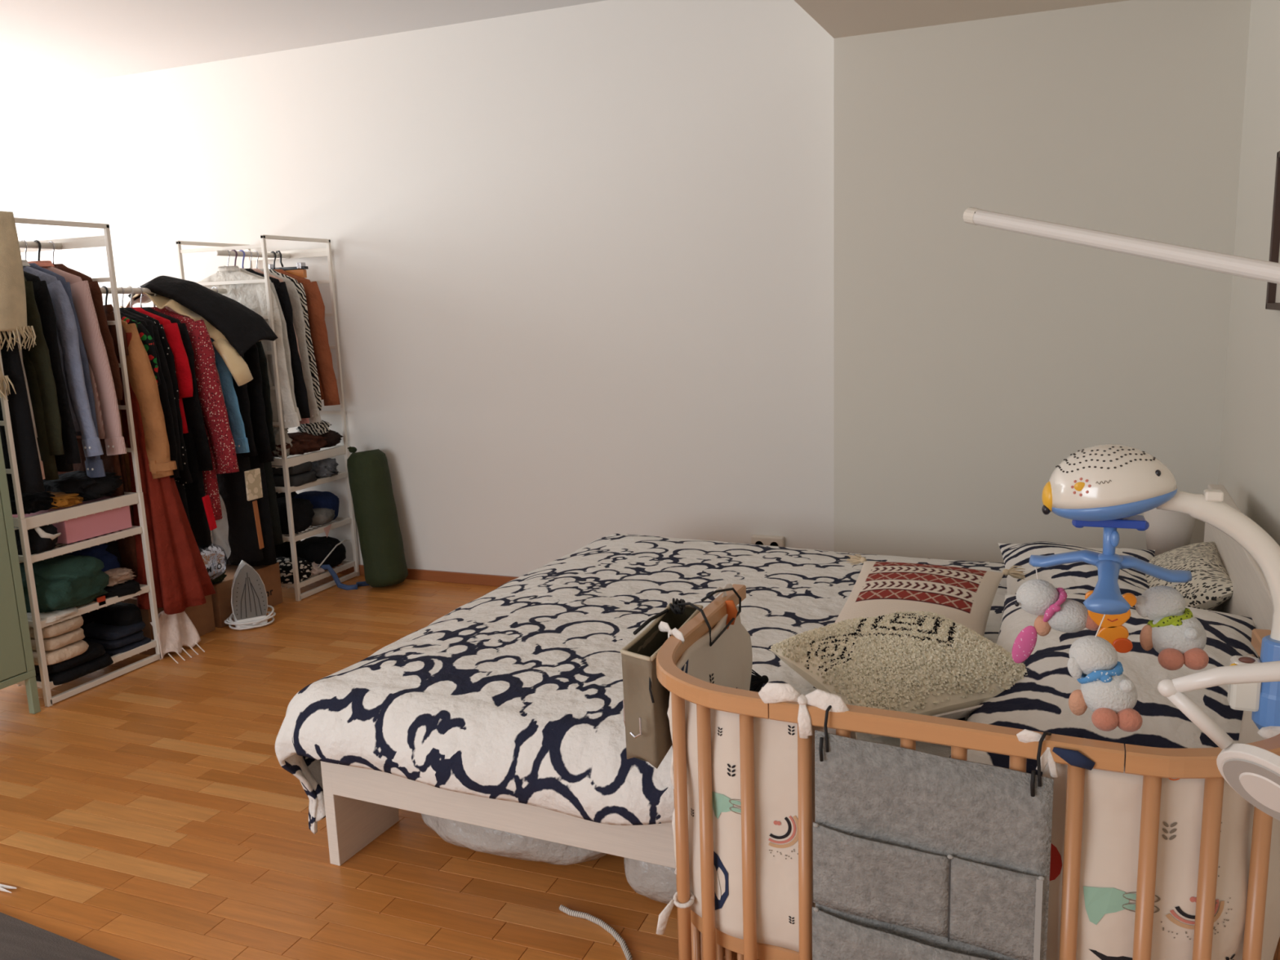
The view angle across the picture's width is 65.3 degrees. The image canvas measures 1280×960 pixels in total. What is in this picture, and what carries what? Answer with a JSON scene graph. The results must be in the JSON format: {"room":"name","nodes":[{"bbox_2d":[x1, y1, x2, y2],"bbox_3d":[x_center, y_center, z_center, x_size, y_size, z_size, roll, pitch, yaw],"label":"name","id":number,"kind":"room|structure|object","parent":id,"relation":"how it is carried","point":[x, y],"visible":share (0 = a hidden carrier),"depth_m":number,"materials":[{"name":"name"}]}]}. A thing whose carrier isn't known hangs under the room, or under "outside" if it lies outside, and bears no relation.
{"room":"bedroom","nodes":[
{"label":"bedroom","id":0,"kind":"room"},
{"bbox_2d":[0,0,605,94],"bbox_3d":[-2.407,-1.587,1.773,7.320,0.100,6.635,2,11,21],"label":"ceiling","id":1,"kind":"structure","parent":0,"point":[44,43],"depth_m":4.50,"materials":[{"name":"white paint"}]},
{"bbox_2d":[0,573,758,959],"bbox_3d":[-2.291,1.142,2.251,7.948,0.120,6.635,2,11,21],"label":"floor","id":2,"kind":"structure","parent":0,"point":[149,811],"depth_m":2.64,"materials":[{"name":"brown"}]},
{"bbox_2d":[0,435,40,714],"bbox_3d":[-2.528,0.081,3.171,0.421,1.660,0.795,2,11,21],"label":"tall cabinet","id":3,"kind":"object","parent":2,"relation":"on","point":[16,657],"visible":1,"depth_m":3.48,"materials":[{"name":"green metal"}]},
{"bbox_2d":[0,911,120,959],"bbox_3d":[-1.867,1.120,1.915,2.400,0.012,1.340,2,11,21],"label":"rug","id":4,"kind":"object","parent":2,"relation":"on","point":[20,940],"visible":1,"depth_m":2.23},
{"bbox_2d":[0,217,161,706],"bbox_3d":[-2.336,-0.083,3.822,0.530,1.742,0.523,2,11,21],"label":"rack","id":5,"kind":"object","parent":2,"relation":"on","point":[24,524],"visible":0.57,"depth_m":3.81,"materials":[{"name":"metal"}]},
{"bbox_2d":[0,210,36,400],"bbox_3d":[-2.222,-0.576,3.321,0.093,0.639,0.426,2,11,21],"label":"shawl","id":6,"kind":"object","parent":5,"relation":"on","point":[13,311],"visible":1,"depth_m":3.42,"materials":[{"name":"beige fabric"}]},
{"bbox_2d":[8,491,57,514],"bbox_3d":[-2.275,0.082,3.661,0.289,0.075,0.188,2,11,21],"label":"t-shirt","id":7,"kind":"object","parent":5,"relation":"on","point":[32,502],"visible":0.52,"depth_m":3.60,"materials":[{"name":"black fabric"}]},
{"bbox_2d":[14,524,57,555],"bbox_3d":[-2.263,0.209,3.666,0.273,0.127,0.127,2,11,21],"label":"t-shirt","id":8,"kind":"object","parent":5,"relation":"on","point":[37,544],"visible":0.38,"depth_m":3.60,"materials":[{"name":"black fabric"}]},
{"bbox_2d":[48,240,54,264],"bbox_3d":[-2.281,-0.848,3.880,0.343,0.158,0.008,2,11,21],"label":"clothes hanger","id":9,"kind":"object","parent":5,"relation":"hanging from","point":[50,241],"visible":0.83,"depth_m":3.87,"materials":[{"name":"silver metal"}]},
{"bbox_2d":[53,263,124,497],"bbox_3d":[-2.266,-0.391,3.962,0.552,0.910,0.084,2,11,21],"label":"dress","id":10,"kind":"object","parent":9,"relation":"hanging from","point":[111,463],"visible":0.19,"depth_m":3.86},
{"bbox_2d":[26,606,78,623],"bbox_3d":[-2.228,0.497,3.724,0.236,0.033,0.169,2,11,21],"label":"t-shirt","id":11,"kind":"object","parent":5,"relation":"on","point":[55,615],"visible":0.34,"depth_m":3.67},
{"bbox_2d":[19,554,109,612],"bbox_3d":[-2.225,0.393,3.790,0.333,0.210,0.334,2,11,21],"label":"sweatshirt","id":12,"kind":"object","parent":11,"relation":"on","point":[64,581],"visible":0.62,"depth_m":3.70,"materials":[{"name":"teal fabric"}]},
{"bbox_2d":[29,262,105,477],"bbox_3d":[-2.310,-0.417,3.849,0.541,0.816,0.078,3,11,25],"label":"shirt","id":13,"kind":"object","parent":5,"relation":"hanging from","point":[95,468],"visible":0.2,"depth_m":3.77,"materials":[{"name":"fabric"}]},
{"bbox_2d":[12,496,132,543],"bbox_3d":[-2.252,0.146,3.907,0.380,0.125,0.300,2,11,21],"label":"storage box","id":14,"kind":"object","parent":5,"relation":"on","point":[81,528],"visible":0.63,"depth_m":3.81,"materials":[{"name":"pink"}]},
{"bbox_2d":[34,640,113,685],"bbox_3d":[-2.211,0.692,3.815,0.285,0.095,0.284,2,11,21],"label":"trousers","id":15,"kind":"object","parent":5,"relation":"on","point":[95,658],"visible":0.52,"depth_m":3.74,"materials":[{"name":"black fabric"}]},
{"bbox_2d":[28,615,88,665],"bbox_3d":[-2.243,0.591,3.750,0.297,0.150,0.210,2,11,21],"label":"sweater","id":16,"kind":"object","parent":15,"relation":"on","point":[62,641],"visible":0.46,"depth_m":3.68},
{"bbox_2d":[27,260,126,455],"bbox_3d":[-2.294,-0.470,3.892,0.667,0.748,0.070,2,11,21],"label":"shirt","id":17,"kind":"object","parent":5,"relation":"hanging from","point":[107,411],"visible":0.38,"depth_m":3.79,"materials":[{"name":"pink fabric"}]},
{"bbox_2d":[43,471,123,501],"bbox_3d":[-2.188,0.025,3.876,0.327,0.109,0.249,2,11,21],"label":"sweater","id":18,"kind":"object","parent":5,"relation":"on","point":[89,488],"visible":0.61,"depth_m":3.80,"materials":[{"name":"black fabric"}]},
{"bbox_2d":[57,541,119,572],"bbox_3d":[-2.229,0.351,4.004,0.255,0.222,0.220,2,11,21],"label":"t-shirt","id":19,"kind":"object","parent":5,"relation":"on","point":[109,560],"visible":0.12,"depth_m":3.96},
{"bbox_2d":[80,621,151,656],"bbox_3d":[-2.140,0.636,4.048,0.264,0.115,0.197,2,11,21],"label":"jeans","id":20,"kind":"object","parent":5,"relation":"on","point":[115,640],"visible":0.72,"depth_m":3.97,"materials":[{"name":"fabric"}]},
{"bbox_2d":[93,601,142,626],"bbox_3d":[-2.128,0.563,4.068,0.204,0.122,0.113,2,11,21],"label":"jumper","id":21,"kind":"object","parent":20,"relation":"on","point":[118,614],"visible":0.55,"depth_m":4.02,"materials":[{"name":"black fabric"}]},
{"bbox_2d":[93,579,142,601],"bbox_3d":[-2.136,0.436,3.987,0.254,0.054,0.200,2,11,21],"label":"trousers","id":22,"kind":"object","parent":5,"relation":"on","point":[131,586],"visible":0.38,"depth_m":3.94,"materials":[{"name":"black fabric"}]},
{"bbox_3d":[-2.339,-0.820,3.734,0.368,0.158,0.008,2,11,21],"label":"clothes hanger","id":23,"kind":"object","parent":5,"relation":"hanging from","visible":0},
{"bbox_2d":[22,259,103,457],"bbox_3d":[-2.323,-0.458,3.798,0.628,0.737,0.070,2,11,21],"label":"shirt","id":24,"kind":"object","parent":23,"relation":"hanging from","point":[66,326],"visible":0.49,"depth_m":3.70,"materials":[{"name":"blue fabric"}]},
{"bbox_3d":[-2.317,-0.773,3.466,0.267,0.157,0.008,2,11,21],"label":"clothes hanger","id":25,"kind":"object","parent":5,"relation":"hanging from","visible":0},
{"bbox_2d":[0,331,44,493],"bbox_3d":[-2.303,-0.363,3.540,0.341,0.815,0.091,2,11,21],"label":"coat","id":26,"kind":"object","parent":25,"relation":"hanging from","point":[31,481],"visible":0.61,"depth_m":3.51,"materials":[{"name":"black fabric"}]},
{"bbox_2d":[120,594,215,655],"bbox_3d":[-2.114,0.579,4.351,0.320,0.238,0.340,2,11,21],"label":"cardboard box","id":27,"kind":"object","parent":2,"relation":"on","point":[202,616],"visible":0.21,"depth_m":4.36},
{"bbox_2d":[197,493,231,580],"bbox_3d":[-1.924,0.259,4.379,0.125,0.376,0.288,2,11,21],"label":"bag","id":28,"kind":"object","parent":27,"relation":"on","point":[215,556],"visible":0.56,"depth_m":4.42,"materials":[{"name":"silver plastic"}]},
{"bbox_2d":[150,610,200,659],"bbox_3d":[-1.946,0.619,4.167,0.096,0.201,0.187,2,11,21],"label":"cloth","id":29,"kind":"object","parent":2,"relation":"on","point":[177,630],"visible":0.88,"depth_m":4.16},
{"bbox_2d":[211,561,283,627],"bbox_3d":[-1.983,0.525,4.725,0.366,0.204,0.400,2,11,21],"label":"cardboard box","id":30,"kind":"object","parent":2,"relation":"on","point":[269,575],"visible":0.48,"depth_m":4.66,"materials":[{"name":"brown"}]},
{"bbox_2d":[224,560,275,630],"bbox_3d":[-1.764,0.513,4.490,0.187,0.295,0.193,1,10,16],"label":"iron","id":31,"kind":"object","parent":2,"relation":"on","point":[249,599],"visible":1,"depth_m":4.45,"materials":[{"name":"white plastic"}]},
{"bbox_2d":[175,234,359,601],"bbox_3d":[-1.856,-0.314,5.021,0.530,1.742,0.499,2,11,21],"label":"rack","id":32,"kind":"object","parent":2,"relation":"on","point":[286,462],"depth_m":4.95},
{"bbox_2d":[99,287,226,293],"bbox_3d":[-2.107,-0.819,4.325,0.025,0.031,0.830,2,11,21],"label":"rail","id":33,"kind":"object","parent":32,"relation":"attached to","point":[126,290],"visible":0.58,"depth_m":4.22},
{"bbox_2d":[101,285,108,304],"bbox_3d":[-2.196,-0.718,4.107,0.368,0.159,0.008,2,11,21],"label":"clothes hanger","id":34,"kind":"object","parent":33,"relation":"hanging from","point":[105,287],"visible":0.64,"depth_m":4.09,"materials":[{"name":"black plastic"}]},
{"bbox_2d":[120,311,179,478],"bbox_3d":[-2.183,-0.230,4.195,0.589,0.970,0.098,2,11,21],"label":"jacket","id":35,"kind":"object","parent":34,"relation":"hanging from","point":[162,389],"visible":0.14,"depth_m":4.08,"materials":[{"name":"black fabric"}]},
{"bbox_2d":[118,286,124,307],"bbox_3d":[-2.167,-0.731,4.180,0.343,0.158,0.008,2,11,21],"label":"clothes hanger","id":36,"kind":"object","parent":33,"relation":"hanging from","point":[118,286],"visible":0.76,"depth_m":4.17,"materials":[{"name":"silver metal"}]},
{"bbox_2d":[119,307,183,484],"bbox_3d":[-2.167,-0.247,4.228,0.552,0.950,0.098,2,11,21],"label":"cardigan","id":37,"kind":"object","parent":36,"relation":"hanging from","point":[165,371],"visible":0.19,"depth_m":4.11,"materials":[{"name":"black fabric"}]},
{"bbox_2d":[124,307,192,526],"bbox_3d":[-2.147,-0.264,4.262,0.536,0.930,0.084,2,11,21],"label":"dress","id":38,"kind":"object","parent":36,"relation":"hanging from","point":[184,477],"visible":0.12,"depth_m":4.16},
{"bbox_2d":[132,306,193,433],"bbox_3d":[-2.143,-0.469,4.271,0.570,0.530,0.099,2,11,21],"label":"cardigan","id":39,"kind":"object","parent":36,"relation":"hanging from","point":[183,371],"visible":0.25,"depth_m":4.16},
{"bbox_2d":[136,286,142,307],"bbox_3d":[-2.132,-0.747,4.267,0.368,0.158,0.008,2,11,21],"label":"clothes hanger","id":40,"kind":"object","parent":33,"relation":"hanging from","point":[137,286],"visible":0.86,"depth_m":4.26,"materials":[{"name":"silver metal"}]},
{"bbox_2d":[141,306,213,546],"bbox_3d":[-2.113,-0.231,4.359,0.583,1.030,0.105,2,11,21],"label":"coat","id":41,"kind":"object","parent":40,"relation":"hanging from","point":[196,441],"visible":0.22,"depth_m":4.28,"materials":[{"name":"black fabric"}]},
{"bbox_2d":[120,275,278,386],"bbox_3d":[-1.937,-0.658,4.401,0.594,0.489,0.247,-2,10,1],"label":"coat","id":42,"kind":"object","parent":33,"relation":"hanging from","point":[234,327],"visible":0.95,"depth_m":4.35,"materials":[{"name":"black fabric"}]},
{"bbox_3d":[-2.062,-0.781,4.441,0.360,0.158,0.008,2,11,21],"label":"clothes hanger","id":43,"kind":"object","parent":33,"relation":"hanging from","visible":0},
{"bbox_2d":[210,337,249,453],"bbox_3d":[-2.052,-0.442,4.502,0.650,0.670,0.070,2,11,21],"label":"shirt","id":44,"kind":"object","parent":43,"relation":"hanging from","point":[235,420],"visible":0.16,"depth_m":4.41,"materials":[{"name":"blue fabric"}]},
{"bbox_3d":[-2.229,-0.701,4.025,0.368,0.158,0.008,2,11,21],"label":"clothes hanger","id":45,"kind":"object","parent":33,"relation":"hanging from","visible":0},
{"bbox_2d":[117,320,177,515],"bbox_3d":[-2.209,-0.224,4.107,0.726,0.950,0.091,2,11,21],"label":"coat","id":46,"kind":"object","parent":45,"relation":"hanging from","point":[141,377],"visible":0.18,"depth_m":3.98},
{"bbox_2d":[239,249,244,268],"bbox_3d":[-1.911,-1.026,4.803,0.377,0.159,0.008,2,11,21],"label":"clothes hanger","id":47,"kind":"object","parent":32,"relation":"hanging from","point":[242,263],"visible":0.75,"depth_m":4.79,"materials":[{"name":"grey plastic"}]},
{"bbox_2d":[244,268,310,418],"bbox_3d":[-1.899,-0.659,4.870,0.634,0.727,0.098,2,11,21],"label":"jacket","id":48,"kind":"object","parent":47,"relation":"hanging from","point":[300,388],"visible":0.17,"depth_m":4.76,"materials":[{"name":"black fabric"}]},
{"bbox_2d":[240,268,301,421],"bbox_3d":[-1.915,-0.644,4.823,0.608,0.738,0.070,2,11,21],"label":"shirt","id":49,"kind":"object","parent":32,"relation":"hanging from","point":[285,338],"visible":0.18,"depth_m":4.72,"materials":[{"name":"grey fabric"}]},
{"bbox_2d":[270,251,276,269],"bbox_3d":[-1.832,-1.064,5.000,0.385,0.159,0.008,2,11,21],"label":"clothes hanger","id":50,"kind":"object","parent":32,"relation":"hanging from","point":[271,251],"visible":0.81,"depth_m":4.99,"materials":[{"name":"black plastic"}]},
{"bbox_2d":[273,269,340,405],"bbox_3d":[-1.819,-0.716,5.063,0.651,0.688,0.105,2,11,21],"label":"jacket","id":51,"kind":"object","parent":50,"relation":"hanging from","point":[315,304],"visible":0.32,"depth_m":4.95,"materials":[{"name":"orange fabric"}]},
{"bbox_2d":[259,268,321,422],"bbox_3d":[-1.860,-0.661,4.957,0.589,0.756,0.070,2,11,21],"label":"shirt","id":52,"kind":"object","parent":32,"relation":"hanging from","point":[299,322],"visible":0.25,"depth_m":4.86,"materials":[{"name":"grey fabric"}]},
{"bbox_2d":[271,461,317,486],"bbox_3d":[-1.750,-0.037,4.925,0.266,0.125,0.203,2,11,21],"label":"t-shirt","id":53,"kind":"object","parent":32,"relation":"on","point":[300,474],"visible":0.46,"depth_m":4.84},
{"bbox_2d":[275,556,313,583],"bbox_3d":[-1.751,0.447,4.945,0.245,0.124,0.164,2,11,21],"label":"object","id":54,"kind":"object","parent":32,"relation":"on","point":[304,566],"visible":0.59,"depth_m":4.89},
{"bbox_2d":[276,497,315,534],"bbox_3d":[-1.767,0.180,4.965,0.299,0.174,0.202,2,11,21],"label":"trousers","id":55,"kind":"object","parent":32,"relation":"on","point":[303,512],"visible":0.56,"depth_m":4.89,"materials":[{"name":"black fabric"}]},
{"bbox_2d":[271,431,327,456],"bbox_3d":[-1.740,-0.179,4.955,0.322,0.105,0.361,2,11,21],"label":"sweater","id":56,"kind":"object","parent":32,"relation":"on","point":[302,442],"visible":0.59,"depth_m":4.90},
{"bbox_2d":[293,490,339,520],"bbox_3d":[-1.687,0.143,5.179,0.246,0.165,0.173,2,11,21],"label":"jumper","id":57,"kind":"object","parent":32,"relation":"on","point":[327,500],"visible":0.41,"depth_m":5.12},
{"bbox_2d":[290,536,346,567],"bbox_3d":[-1.673,0.382,5.184,0.272,0.164,0.222,2,11,21],"label":"bag","id":58,"kind":"object","parent":32,"relation":"on","point":[313,548],"visible":0.65,"depth_m":5.10,"materials":[{"name":"black fabric"}]},
{"bbox_2d":[311,457,337,479],"bbox_3d":[-1.649,-0.063,5.109,0.241,0.108,0.184,2,11,21],"label":"t-shirt","id":59,"kind":"object","parent":32,"relation":"on","point":[324,468],"visible":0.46,"depth_m":5.05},
{"bbox_3d":[-1.946,-1.009,4.717,0.368,0.158,0.008,2,11,21],"label":"clothes hanger","id":60,"kind":"object","parent":32,"relation":"hanging from","visible":0},
{"bbox_2d":[198,266,300,428],"bbox_3d":[-1.929,-0.631,4.783,0.654,0.768,0.070,2,11,21],"label":"shirt","id":61,"kind":"object","parent":60,"relation":"hanging from","point":[252,295],"visible":0.34,"depth_m":4.70,"materials":[{"name":"white fabric"}]},
{"bbox_2d":[346,446,408,587],"bbox_3d":[-1.326,0.183,5.043,0.296,0.717,0.213,6,13,39],"label":"bag","id":62,"kind":"object","parent":2,"relation":"on","point":[375,513],"visible":1,"depth_m":4.96,"materials":[{"name":"green fabric"}]},
{"bbox_2d":[421,813,606,865],"bbox_3d":[-0.272,0.830,2.676,0.686,0.206,0.536,2,11,21],"label":"plastic bag","id":63,"kind":"object","parent":2,"relation":"on","point":[475,837],"visible":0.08,"depth_m":2.43,"materials":[{"name":"white"}]},
{"bbox_2d":[559,904,632,959],"bbox_3d":[-0.076,1.013,2.167,0.092,0.013,0.362,-6,11,-23],"label":"rope","id":64,"kind":"object","parent":2,"relation":"on","point":[563,908],"visible":1,"depth_m":2.24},
{"bbox_2d":[623,857,676,905],"bbox_3d":[0.095,0.876,2.353,0.264,0.203,0.247,2,11,21],"label":"plastic bag","id":65,"kind":"object","parent":2,"relation":"on","point":[656,882],"visible":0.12,"depth_m":2.26,"materials":[{"name":"white"}]},
{"bbox_2d":[320,484,1273,868],"bbox_3d":[0.504,0.499,2.801,2.105,0.760,1.790,3,11,24],"label":"bed","id":66,"kind":"object","parent":2,"relation":"on","point":[362,804],"visible":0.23,"depth_m":2.35,"materials":[{"name":"white wood"}]},
{"bbox_2d":[275,533,1007,834],"bbox_3d":[0.417,0.589,2.881,2.172,0.493,1.912,3,11,24],"label":"duvet","id":67,"kind":"object","parent":66,"relation":"on","point":[515,693],"visible":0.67,"depth_m":2.43,"materials":[{"name":"fabric"}]},
{"bbox_2d":[749,610,1027,737],"bbox_3d":[0.498,0.402,2.083,0.553,0.190,0.411,-5,11,-18],"label":"cushion","id":68,"kind":"object","parent":67,"relation":"on","point":[930,664],"visible":0.95,"depth_m":1.99,"materials":[{"name":"white fabric"}]},
{"bbox_2d":[835,554,1026,636],"bbox_3d":[0.703,0.327,2.537,0.480,0.154,0.490,3,11,26],"label":"cushion","id":69,"kind":"object","parent":67,"relation":"on","point":[964,596],"visible":0.64,"depth_m":2.52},
{"bbox_2d":[997,541,1155,597],"bbox_3d":[1.215,0.305,2.745,0.440,0.181,0.652,2,11,20],"label":"pillow","id":70,"kind":"object","parent":67,"relation":"on","point":[1076,578],"visible":0.38,"depth_m":2.75,"materials":[{"name":"fabric"}]},
{"bbox_2d":[949,593,1259,775],"bbox_3d":[0.973,0.413,2.031,0.540,0.235,0.731,3,11,27],"label":"pillow","id":71,"kind":"object","parent":67,"relation":"on","point":[1039,701],"visible":0.37,"depth_m":1.90,"materials":[{"name":"fabric"}]},
{"bbox_2d":[1145,541,1232,610],"bbox_3d":[1.475,0.287,2.747,0.234,0.178,0.464,2,11,22],"label":"cushion","id":72,"kind":"object","parent":67,"relation":"on","point":[1211,585],"visible":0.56,"depth_m":2.61,"materials":[{"name":"beige fabric"}]},
{"bbox_2d":[656,583,1279,959],"bbox_3d":[0.522,0.667,1.658,0.954,0.790,0.593,2,11,21],"label":"crib","id":73,"kind":"object","parent":2,"relation":"on","point":[699,939],"visible":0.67,"depth_m":1.38,"materials":[{"name":"brown wood"}]},
{"bbox_2d":[620,587,741,768],"bbox_3d":[0.073,0.347,1.838,0.144,0.243,0.363,2,11,21],"label":"organizer","id":74,"kind":"object","parent":73,"relation":"hanging from","point":[646,701],"visible":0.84,"depth_m":1.72,"materials":[{"name":"beige fabric"}]},
{"bbox_2d":[812,705,1053,959],"bbox_3d":[0.394,0.594,1.382,0.315,0.560,0.050,3,11,25],"label":"organizer","id":75,"kind":"object","parent":73,"relation":"attached to","point":[917,855],"visible":1,"depth_m":1.36,"materials":[{"name":"grey"}]},
{"bbox_2d":[656,583,1279,959],"bbox_3d":[0.490,0.481,1.623,0.959,0.466,0.582,2,11,21],"label":"bumper cover","id":76,"kind":"object","parent":73,"relation":"attached to","point":[1110,837],"visible":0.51,"depth_m":1.33,"materials":[{"name":"beige fabric"}]},
{"bbox_2d":[1029,444,1279,739],"bbox_3d":[0.728,0.150,1.356,0.372,0.390,0.173,2,11,21],"label":"mobile","id":77,"kind":"object","parent":73,"relation":"attached to","point":[1105,486],"visible":0.98,"depth_m":1.33,"materials":[{"name":"beige plastic"}]},
{"bbox_2d":[1011,566,1102,663],"bbox_3d":[0.615,0.201,1.466,0.126,0.143,0.060,2,11,21],"label":"sheep","id":78,"kind":"object","parent":77,"relation":"hanging from","point":[1037,597],"visible":0.86,"depth_m":1.45},
{"bbox_2d":[1067,614,1142,732],"bbox_3d":[0.614,0.248,1.319,0.092,0.154,0.078,2,11,21],"label":"sheep","id":79,"kind":"object","parent":77,"relation":"hanging from","point":[1111,695],"visible":1,"depth_m":1.31},
{"bbox_2d":[1084,590,1136,653],"bbox_3d":[0.663,0.181,1.409,0.066,0.126,0.011,2,11,21],"label":"charm","id":80,"kind":"object","parent":77,"relation":"hanging from","point":[1113,630],"visible":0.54,"depth_m":1.41,"materials":[{"name":"plastic"}]},
{"bbox_2d":[1134,582,1208,670],"bbox_3d":[0.751,0.202,1.399,0.078,0.116,0.096,-6,11,-20],"label":"sheep","id":81,"kind":"object","parent":77,"relation":"hanging from","point":[1179,637],"visible":0.99,"depth_m":1.39},
{"bbox_2d":[1143,507,1195,556],"bbox_3d":[1.853,0.392,3.524,0.180,0.625,0.179,2,11,21],"label":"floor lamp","id":82,"kind":"object","parent":2,"relation":"on","point":[1167,531],"visible":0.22,"depth_m":3.43,"materials":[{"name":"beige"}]},
{"bbox_2d":[0,0,834,577],"bbox_3d":[-1.159,-0.793,5.012,7.320,2.882,0.120,2,11,21],"label":"wall","id":83,"kind":"structure","parent":0,"point":[582,255],"depth_m":4.66,"materials":[{"name":"white paint"}]},
{"bbox_2d":[324,564,518,586],"bbox_3d":[-1.783,0.468,5.430,5.737,0.055,0.016,2,11,21],"label":"baseboard","id":84,"kind":"structure","parent":83,"relation":"attached to","point":[413,574],"depth_m":5.10,"materials":[{"name":"brown wood"}]},
{"bbox_2d":[794,0,1128,38],"bbox_3d":[0.103,-1.275,0.726,1.664,0.317,6.250,2,11,21],"label":"ceiling","id":85,"kind":"structure","parent":0,"point":[839,18],"depth_m":3.49,"materials":[{"name":"beige paint"}]},
{"bbox_2d":[834,0,1251,563],"bbox_3d":[1.498,-0.677,3.803,1.483,2.668,0.185,2,11,21],"label":"wall","id":86,"kind":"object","parent":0,"point":[971,362],"visible":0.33,"depth_m":3.71,"materials":[{"name":"beige paint"}]},
{"bbox_2d":[1217,0,1279,546],"bbox_3d":[1.011,-0.050,0.707,0.120,2.782,6.450,2,11,21],"label":"wall","id":87,"kind":"structure","parent":0,"point":[1249,468],"depth_m":3.08,"materials":[{"name":"beige paint"}]},
{"bbox_2d":[963,207,1279,284],"bbox_3d":[0.858,-0.309,1.455,0.054,0.265,0.982,-7,11,-28],"label":"rod","id":88,"kind":"object","parent":87,"relation":"attached to","point":[1237,265],"visible":1,"depth_m":1.56,"materials":[{"name":"white plastic"}]},
{"bbox_2d":[1157,660,1279,820],"bbox_3d":[0.782,0.255,0.980,0.490,0.239,0.094,2,11,21],"label":"lamp","id":89,"kind":"object","parent":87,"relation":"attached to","point":[1253,772],"visible":1,"depth_m":1.05,"materials":[{"name":"white plastic"}]},
{"bbox_2d":[1265,151,1279,310],"bbox_3d":[1.667,-0.641,2.519,0.028,0.425,0.550,2,11,21],"label":"picture frame","id":90,"kind":"object","parent":87,"relation":"attached to","point":[1273,295],"visible":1,"depth_m":2.76,"materials":[{"name":"brown wood"}]},
{"bbox_3d":[-2.385,-0.798,3.620,0.368,0.158,0.008,2,11,21],"label":"clothes hanger","id":91,"kind":"object","parent":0,"visible":0},
{"bbox_2d":[20,276,64,479],"bbox_3d":[-2.374,-0.400,3.692,0.570,0.790,0.091,2,11,21],"label":"coat","id":92,"kind":"object","parent":91,"relation":"hanging from","point":[37,361],"visible":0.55,"depth_m":3.61,"materials":[{"name":"green fabric"}]},
{"bbox_3d":[-2.365,-0.808,3.670,0.368,0.158,0.008,2,11,21],"label":"clothes hanger","id":93,"kind":"object","parent":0,"visible":0},
{"bbox_2d":[23,271,80,471],"bbox_3d":[-2.350,-0.420,3.740,0.563,0.770,0.090,2,11,21],"label":"coat","id":94,"kind":"object","parent":93,"relation":"hanging from","point":[64,462],"visible":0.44,"depth_m":3.64,"materials":[{"name":"black fabric"}]},
{"bbox_3d":[-2.277,-0.692,3.985,0.326,0.157,0.008,2,11,21],"label":"clothes hanger","id":95,"kind":"object","parent":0,"visible":0},
{"bbox_2d":[111,453,137,577],"bbox_3d":[-2.259,-0.147,4.083,0.418,1.090,0.070,2,11,21],"label":"coat","id":96,"kind":"object","parent":95,"relation":"hanging from","point":[126,546],"visible":0.06,"depth_m":4.08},
{"bbox_2d":[102,304,216,614],"bbox_3d":[-1.995,-0.089,4.133,0.320,1.262,0.318,2,11,21],"label":"dress","id":97,"kind":"object","parent":95,"relation":"hanging from","point":[182,580],"visible":0.6,"depth_m":4.08,"materials":[{"name":"fabric"}]},
{"bbox_3d":[-2.033,-0.795,4.514,0.385,0.158,0.008,2,11,21],"label":"clothes hanger","id":98,"kind":"object","parent":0,"visible":0},
{"bbox_2d":[209,354,264,562],"bbox_3d":[-1.996,-0.209,4.609,0.619,1.170,0.146,3,11,27],"label":"coat","id":99,"kind":"object","parent":98,"relation":"hanging from","point":[239,491],"visible":0.27,"depth_m":4.56,"materials":[{"name":"black fabric"}]},
{"bbox_3d":[-2.002,-0.810,4.591,0.385,0.158,0.008,2,11,21],"label":"clothes hanger","id":100,"kind":"object","parent":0,"visible":0},
{"bbox_2d":[226,343,276,565],"bbox_3d":[-1.977,-0.205,4.699,0.613,1.210,0.137,2,11,21],"label":"coat","id":101,"kind":"object","parent":100,"relation":"hanging from","point":[257,407],"visible":0.11,"depth_m":4.60,"materials":[{"name":"black fabric"}]},
{"bbox_3d":[-1.976,-0.822,4.655,0.368,0.158,0.008,2,11,21],"label":"clothes hanger","id":102,"kind":"object","parent":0,"visible":0},
{"bbox_2d":[255,340,283,545],"bbox_3d":[-1.959,-0.257,4.756,0.541,1.130,0.119,2,11,21],"label":"coat","id":103,"kind":"object","parent":102,"relation":"hanging from","point":[276,525],"visible":0.11,"depth_m":4.67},
{"bbox_3d":[-2.211,-0.710,4.070,0.368,0.158,0.008,2,11,21],"label":"clothes hanger","id":104,"kind":"object","parent":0,"visible":0},
{"bbox_2d":[120,315,160,385],"bbox_3d":[-2.203,-0.439,4.118,0.591,0.530,0.070,2,11,21],"label":"blouse","id":105,"kind":"object","parent":104,"relation":"hanging from","point":[146,339],"visible":0.03,"depth_m":4.00,"materials":[{"name":"black fabric"}]},
{"bbox_3d":[-2.106,-0.760,4.331,0.377,0.159,0.008,2,11,21],"label":"clothes hanger","id":106,"kind":"object","parent":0,"visible":0},
{"bbox_2d":[150,306,239,519],"bbox_3d":[-2.091,-0.293,4.415,0.734,0.930,0.133,2,11,21],"label":"dress","id":107,"kind":"object","parent":106,"relation":"hanging from","point":[220,439],"visible":0.3,"depth_m":4.28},
{"bbox_3d":[-1.856,-1.052,4.940,0.343,0.157,0.008,2,11,21],"label":"clothes hanger","id":108,"kind":"object","parent":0,"visible":0},
{"bbox_2d":[268,269,321,410],"bbox_3d":[-1.845,-0.683,5.007,0.535,0.730,0.070,2,11,21],"label":"blouse","id":109,"kind":"object","parent":108,"relation":"hanging from","point":[299,286],"visible":0.12,"depth_m":4.91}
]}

